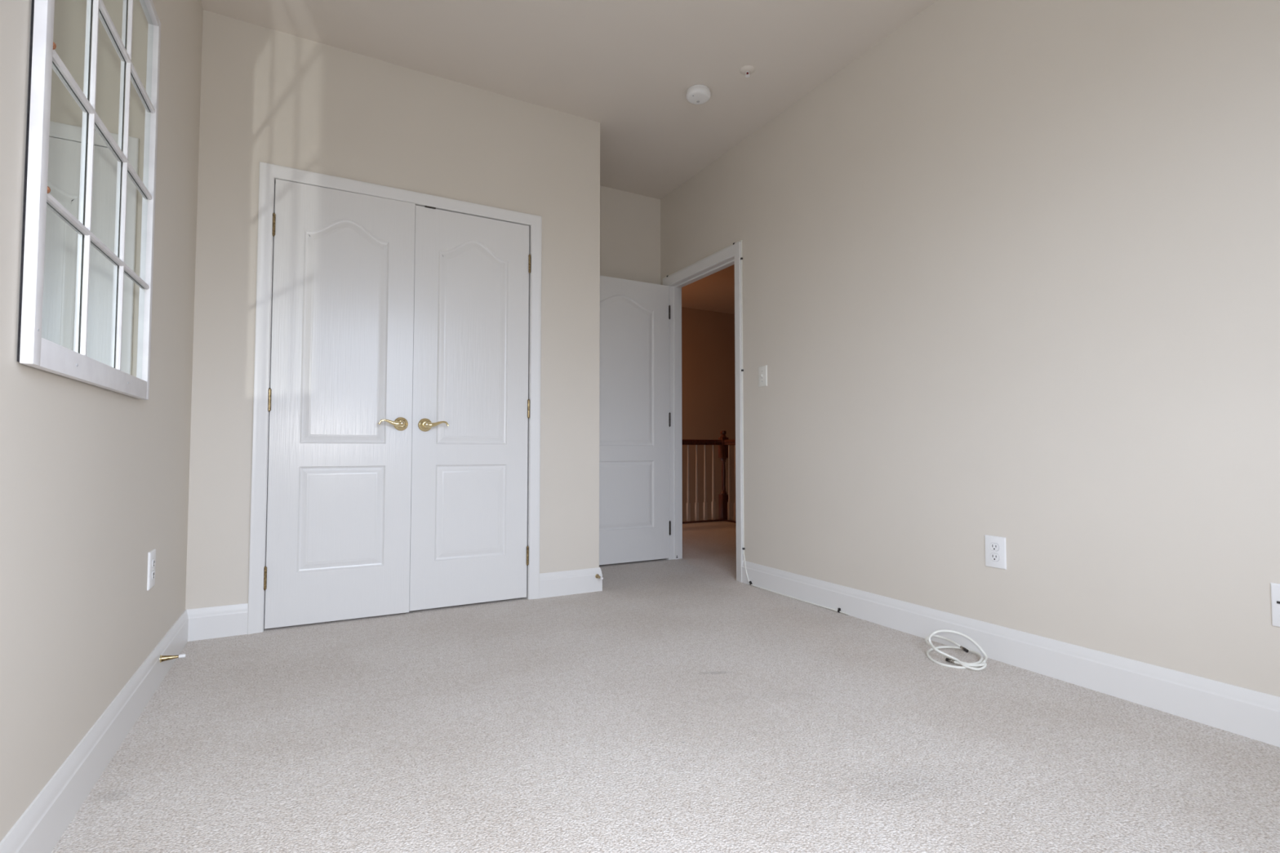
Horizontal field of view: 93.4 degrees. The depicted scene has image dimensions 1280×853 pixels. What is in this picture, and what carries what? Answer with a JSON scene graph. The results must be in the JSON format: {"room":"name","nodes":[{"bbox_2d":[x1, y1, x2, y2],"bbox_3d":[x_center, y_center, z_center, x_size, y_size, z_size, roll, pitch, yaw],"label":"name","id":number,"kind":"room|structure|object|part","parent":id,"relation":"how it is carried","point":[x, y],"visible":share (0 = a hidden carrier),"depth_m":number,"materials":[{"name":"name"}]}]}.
{"room":"empty bedroom","nodes":[
{"label":"empty bedroom","id":0,"kind":"room"},
{"bbox_2d":[0,0,203,842],"bbox_3d":[-1.251,-0.517,1.312,0.050,2.748,4.662,1,-3,-29],"label":"wall","id":1,"kind":"structure","parent":0,"point":[94,480],"depth_m":1.39,"materials":[{"name":"beige paint"}]},
{"bbox_2d":[17,0,160,399],"bbox_3d":[-1.282,-0.677,1.456,0.026,1.164,0.861,1,-3,-29],"label":"window","id":2,"kind":"structure","parent":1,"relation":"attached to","point":[86,288],"depth_m":1.34,"materials":[{"name":"white paint"}]},
{"bbox_3d":[-1.083,-0.691,1.094,0.018,1.164,0.033,1,-3,-29],"label":"frame","id":3,"kind":"part","parent":2,"relation":"part of","materials":[{"name":"white paint"}]},
{"bbox_3d":[-1.157,-0.294,1.202,0.003,0.277,0.259,1,-3,-29],"label":"mirror pane","id":4,"kind":"part","parent":2,"relation":"part of","materials":[{"name":"clear glass"}]},
{"bbox_3d":[-1.157,-0.568,1.213,0.003,0.272,0.259,1,-3,-29],"label":"mirror pane","id":5,"kind":"part","parent":2,"relation":"part of","materials":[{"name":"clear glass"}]},
{"bbox_3d":[-1.157,-0.837,1.224,0.003,0.266,0.259,1,-3,-29],"label":"mirror pane","id":6,"kind":"part","parent":2,"relation":"part of","materials":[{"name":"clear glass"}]},
{"bbox_3d":[-1.283,-0.121,1.438,0.018,0.053,0.802,1,-3,-29],"label":"frame","id":7,"kind":"part","parent":2,"relation":"part of","materials":[{"name":"white paint"}]},
{"bbox_3d":[-1.283,-0.285,1.434,0.003,0.277,0.270,1,-3,-29],"label":"mirror pane","id":8,"kind":"part","parent":2,"relation":"part of","materials":[{"name":"clear glass"}]},
{"bbox_3d":[-1.283,-0.559,1.445,0.003,0.272,0.270,1,-3,-29],"label":"mirror pane","id":9,"kind":"part","parent":2,"relation":"part of","materials":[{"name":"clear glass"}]},
{"bbox_3d":[-1.283,-0.828,1.456,0.003,0.266,0.270,1,-3,-29],"label":"mirror pane","id":10,"kind":"part","parent":2,"relation":"part of","materials":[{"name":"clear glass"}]},
{"bbox_3d":[-1.283,-1.098,1.466,0.003,0.275,0.270,1,-3,-29],"label":"mirror pane","id":11,"kind":"part","parent":2,"relation":"part of","materials":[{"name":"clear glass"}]},
{"bbox_3d":[-1.414,-0.275,1.674,0.003,0.277,0.277,1,-3,-29],"label":"mirror pane","id":12,"kind":"part","parent":2,"relation":"part of","materials":[{"name":"clear glass"}]},
{"bbox_3d":[-1.414,-0.549,1.685,0.003,0.272,0.277,1,-3,-29],"label":"mirror pane","id":13,"kind":"part","parent":2,"relation":"part of","materials":[{"name":"clear glass"}]},
{"bbox_3d":[-1.414,-0.818,1.696,0.003,0.266,0.277,1,-3,-29],"label":"mirror pane","id":14,"kind":"part","parent":2,"relation":"part of","materials":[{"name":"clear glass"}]},
{"bbox_3d":[-1.414,-1.089,1.706,0.003,0.275,0.277,1,-3,-29],"label":"mirror pane","id":15,"kind":"part","parent":2,"relation":"part of","materials":[{"name":"clear glass"}]},
{"bbox_3d":[-1.480,-0.662,1.824,0.018,1.164,0.026,1,-3,-29],"label":"frame","id":16,"kind":"part","parent":2,"relation":"part of","materials":[{"name":"white paint"}]},
{"bbox_3d":[-1.283,-1.246,1.483,0.018,0.025,0.802,1,-3,-29],"label":"frame","id":17,"kind":"part","parent":2,"relation":"part of","materials":[{"name":"white paint"}]},
{"bbox_2d":[0,609,188,852],"bbox_3d":[-1.038,0.777,0.936,0.014,0.132,3.690,1,-3,-29],"label":"baseboard","id":18,"kind":"structure","parent":1,"relation":"attached to","point":[40,828],"depth_m":1.42,"materials":[{"name":"white wood"}]},
{"bbox_2d":[146,548,155,591],"bbox_3d":[-1.603,0.469,1.983,0.009,0.122,0.080,1,-3,-29],"label":"wall outlet","id":19,"kind":"object","parent":1,"relation":"attached to","point":[152,554],"visible":1,"depth_m":1.96,"materials":[{"name":"white plastic"}]},
{"bbox_2d":[151,558,155,568],"bbox_3d":[-1.601,0.450,1.985,0.002,0.028,0.034,1,-3,-29],"label":"receptacle","id":20,"kind":"object","parent":19,"relation":"attached to","point":[153,559],"depth_m":1.98,"materials":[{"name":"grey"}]},
{"bbox_2d":[151,569,155,580],"bbox_3d":[-1.601,0.489,1.983,0.002,0.031,0.037,1,-3,-29],"label":"receptacle","id":21,"kind":"object","parent":19,"relation":"attached to","point":[153,571],"depth_m":1.99,"materials":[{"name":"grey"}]},
{"bbox_2d":[160,653,186,662],"bbox_3d":[-1.620,0.801,2.094,0.071,0.025,0.025,1,-3,-29],"label":"stopper","id":22,"kind":"object","parent":1,"relation":"attached to","point":[162,658],"visible":1,"depth_m":2.08,"materials":[{"name":"gold metal"}]},
{"bbox_2d":[185,9,599,609],"bbox_3d":[-1.266,-0.434,3.403,1.925,2.748,0.772,1,-3,-29],"label":"wall","id":23,"kind":"structure","parent":0,"point":[268,95],"depth_m":2.94,"materials":[{"name":"beige paint"}]},
{"bbox_2d":[186,603,248,641],"bbox_3d":[-1.824,0.843,2.600,0.226,0.132,0.014,1,-3,-29],"label":"baseboard","id":24,"kind":"structure","parent":23,"relation":"attached to","point":[220,621],"depth_m":2.60,"materials":[{"name":"white wood"}]},
{"bbox_2d":[263,178,415,628],"bbox_3d":[-1.401,-0.113,2.852,0.615,2.042,0.103,1,-3,-27],"label":"door","id":25,"kind":"structure","parent":23,"relation":"in","point":[340,403],"depth_m":2.86,"materials":[{"name":"white paint"}]},
{"bbox_3d":[-1.205,-0.017,2.920,0.122,0.034,0.050,1,-3,-27],"label":"lever","id":26,"kind":"part","parent":25,"relation":"part of","materials":[{"name":"gold metal"}]},
{"bbox_2d":[247,161,542,634],"bbox_3d":[-1.164,-0.129,3.058,1.336,2.111,0.128,1,-3,-29],"label":"door frame","id":27,"kind":"structure","parent":23,"relation":"attached to","point":[268,172],"depth_m":2.78,"materials":[{"name":"white wood"}]},
{"bbox_2d":[408,204,530,611],"bbox_3d":[-0.865,-0.103,3.151,0.606,2.043,0.103,1,-3,-29],"label":"door","id":28,"kind":"structure","parent":23,"relation":"in","point":[471,402],"depth_m":3.15,"materials":[{"name":"white paint"}]},
{"bbox_3d":[-1.023,-0.011,3.031,0.122,0.034,0.050,1,-3,-29],"label":"lever","id":29,"kind":"part","parent":28,"relation":"part of","materials":[{"name":"gold metal"}]},
{"bbox_2d":[539,567,602,598],"bbox_3d":[-0.352,0.898,3.978,0.589,0.132,1.441,-1,-2,19],"label":"baseboard","id":30,"kind":"structure","parent":23,"relation":"attached to","point":[556,584],"depth_m":3.37,"materials":[{"name":"white wood"}]},
{"bbox_2d":[595,573,603,579],"bbox_3d":[-0.228,0.856,3.421,0.025,0.025,0.071,1,-3,-29],"label":"stopper","id":31,"kind":"object","parent":23,"relation":"attached to","point":[597,575],"visible":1,"depth_m":3.43,"materials":[{"name":"gold metal"}]},
{"bbox_2d":[200,0,937,314],"bbox_3d":[0.327,-1.830,3.869,6.800,0.080,7.550,1,-3,-29],"label":"ceiling","id":32,"kind":"structure","parent":0,"point":[628,67],"depth_m":2.95,"materials":[{"name":"paint"}]},
{"bbox_2d":[685,84,710,104],"bbox_3d":[0.315,-1.791,3.260,0.132,0.048,0.132,1,-3,-29],"label":"smoke detector","id":33,"kind":"object","parent":32,"relation":"attached to","point":[699,94],"visible":1,"depth_m":3.23,"materials":[{"name":"white plastic"}]},
{"bbox_2d":[739,65,755,77],"bbox_3d":[0.549,-1.805,3.080,0.076,0.032,0.076,1,-3,-29],"label":"sprinkler","id":34,"kind":"object","parent":32,"relation":"attached to","point":[746,70],"visible":1,"depth_m":3.07,"materials":[{"name":"paint"}]},
{"bbox_2d":[600,185,660,284],"bbox_3d":[-1.049,-0.409,4.022,2.898,2.748,0.110,1,-3,-29],"label":"wall","id":35,"kind":"structure","parent":0,"point":[630,222],"depth_m":4.53,"materials":[{"name":"beige paint"}]},
{"bbox_2d":[51,520,1279,852],"bbox_3d":[-0.240,0.993,3.447,5.510,0.100,7.550,1,-3,-29],"label":"floor","id":36,"kind":"structure","parent":0,"point":[682,705],"depth_m":1.67,"materials":[{"name":"beige carpet"}]},
{"bbox_2d":[682,519,722,524],"bbox_3d":[0.181,1.056,6.511,1.697,0.018,0.060,1,-3,-29],"label":"rail","id":37,"kind":"object","parent":36,"relation":"on","point":[710,520],"visible":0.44,"depth_m":6.77,"materials":[{"name":"brown wood"}]},
{"bbox_2d":[686,444,690,521],"bbox_3d":[0.538,0.628,6.723,0.033,0.853,0.033,1,-3,-29],"label":"baluster","id":38,"kind":"object","parent":37,"relation":"on","point":[688,504],"visible":1,"depth_m":6.71,"materials":[{"name":"beige paint"}]},
{"bbox_2d":[694,444,698,520],"bbox_3d":[0.638,0.631,6.777,0.033,0.853,0.033,1,-3,-29],"label":"baluster","id":39,"kind":"object","parent":37,"relation":"on","point":[696,504],"visible":1,"depth_m":6.76,"materials":[{"name":"beige paint"}]},
{"bbox_2d":[702,444,706,520],"bbox_3d":[0.737,0.633,6.831,0.033,0.853,0.033,1,-3,-29],"label":"baluster","id":40,"kind":"object","parent":37,"relation":"on","point":[704,503],"visible":1,"depth_m":6.82,"materials":[{"name":"beige paint"}]},
{"bbox_2d":[711,444,715,519],"bbox_3d":[0.837,0.635,6.885,0.033,0.853,0.033,1,-3,-29],"label":"baluster","id":41,"kind":"object","parent":37,"relation":"on","point":[713,477],"visible":1,"depth_m":6.87,"materials":[{"name":"beige paint"}]},
{"bbox_2d":[718,430,728,520],"bbox_3d":[0.964,0.563,6.957,0.086,1.038,0.086,1,-3,-29],"label":"newel post","id":42,"kind":"object","parent":36,"relation":"on","point":[722,449],"visible":0.96,"depth_m":6.93,"materials":[{"name":"brown wood"}]},
{"bbox_2d":[681,439,721,444],"bbox_3d":[0.181,0.166,6.546,1.697,0.063,0.060,1,-3,-29],"label":"handrail","id":43,"kind":"object","parent":42,"relation":"attached to","point":[685,442],"visible":0.34,"depth_m":6.80,"materials":[{"name":"brown wood"}]},
{"bbox_2d":[723,439,735,444],"bbox_3d":[2.029,0.105,5.016,0.060,0.063,4.372,1,-3,-29],"label":"handrail","id":44,"kind":"object","parent":42,"relation":"attached to","point":[726,442],"visible":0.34,"depth_m":6.82,"materials":[{"name":"brown wood"}]},
{"bbox_2d":[724,519,736,523],"bbox_3d":[2.029,0.995,4.981,0.060,0.018,4.372,1,-3,-29],"label":"rail","id":45,"kind":"object","parent":36,"relation":"on","point":[725,520],"visible":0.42,"depth_m":6.80,"materials":[{"name":"brown wood"}]},
{"bbox_2d":[727,444,731,519],"bbox_3d":[1.016,0.634,6.858,0.033,0.853,0.033,1,-3,-29],"label":"baluster","id":46,"kind":"object","parent":45,"relation":"on","point":[729,503],"visible":1,"depth_m":6.84,"materials":[{"name":"beige paint"}]},
{"bbox_2d":[733,444,736,520],"bbox_3d":[1.071,0.630,6.757,0.033,0.853,0.033,1,-3,-29],"label":"baluster","id":47,"kind":"object","parent":45,"relation":"on","point":[735,506],"visible":0.5,"depth_m":6.74,"materials":[{"name":"beige paint"}]},
{"bbox_2d":[924,629,987,670],"bbox_3d":[1.222,0.847,2.339,0.216,0.107,0.244,-1,-3,29],"label":"coiled cable","id":48,"kind":"object","parent":36,"relation":"on","point":[974,666],"visible":1,"depth_m":2.30,"materials":[{"name":"white plastic"}]},
{"bbox_2d":[681,306,735,521],"bbox_3d":[0.189,1.097,7.921,3.060,5.448,0.100,1,-3,-29],"label":"wall","id":49,"kind":"structure","parent":0,"point":[708,337],"depth_m":8.32,"materials":[{"name":"beige paint"}]},
{"bbox_2d":[660,0,1279,697],"bbox_3d":[1.295,-0.464,2.639,0.103,2.748,4.562,1,-3,-29],"label":"wall","id":50,"kind":"structure","parent":0,"point":[1011,270],"depth_m":2.23,"materials":[{"name":"beige paint"}]},
{"bbox_2d":[599,275,671,564],"bbox_3d":[-0.131,-0.049,4.299,0.797,2.022,0.046,1,-3,-29],"label":"door","id":51,"kind":"structure","parent":50,"relation":"in","point":[635,415],"depth_m":4.33,"materials":[{"name":"white paint"}]},
{"bbox_2d":[662,241,743,582],"bbox_3d":[0.457,-0.084,4.164,0.136,2.109,0.934,1,-3,-29],"label":"door frame","id":52,"kind":"structure","parent":50,"relation":"attached to","point":[675,321],"depth_m":4.46,"materials":[{"name":"white wood"}]},
{"bbox_2d":[662,240,848,615],"bbox_3d":[0.596,-0.105,3.777,0.023,2.122,1.793,1,-3,-29],"label":"coaxial cable","id":53,"kind":"object","parent":50,"relation":"attached to","point":[740,240],"visible":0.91,"depth_m":3.71,"materials":[{"name":"white plastic"}]},
{"bbox_2d":[758,364,767,386],"bbox_3d":[0.720,-0.297,3.562,0.018,0.122,0.074,1,-3,-29],"label":"light switch","id":54,"kind":"object","parent":50,"relation":"attached to","point":[762,371],"visible":1,"depth_m":3.56,"materials":[{"name":"white plastic"}]},
{"bbox_2d":[984,534,1006,569],"bbox_3d":[1.375,0.486,2.336,0.009,0.122,0.081,1,-3,-29],"label":"wall outlet","id":55,"kind":"object","parent":50,"relation":"attached to","point":[995,546],"visible":1,"depth_m":2.33,"materials":[{"name":"white plastic"}]},
{"bbox_2d":[990,542,999,551],"bbox_3d":[1.372,0.467,2.335,0.002,0.031,0.037,1,-3,-29],"label":"receptacle","id":56,"kind":"object","parent":55,"relation":"attached to","point":[993,546],"depth_m":2.33,"materials":[{"name":"grey plastic"}]},
{"bbox_2d":[990,552,999,561],"bbox_3d":[1.372,0.506,2.334,0.002,0.031,0.037,1,-3,-29],"label":"receptacle","id":57,"kind":"object","parent":55,"relation":"attached to","point":[994,557],"depth_m":2.33,"materials":[{"name":"grey plastic"}]},
{"bbox_2d":[742,560,1279,746],"bbox_3d":[1.457,0.826,2.167,0.014,0.132,3.469,1,-3,-29],"label":"baseboard","id":58,"kind":"structure","parent":50,"relation":"attached to","point":[1244,712],"depth_m":2.10,"materials":[{"name":"white wood"}]},
{"bbox_2d":[1270,582,1279,626],"bbox_3d":[1.758,0.489,1.631,0.010,0.118,0.074,1,-3,-29],"label":"cable jack plate","id":59,"kind":"object","parent":50,"relation":"attached to","point":[1274,588],"visible":1,"depth_m":1.65,"materials":[{"name":"white plastic"}]}
]}

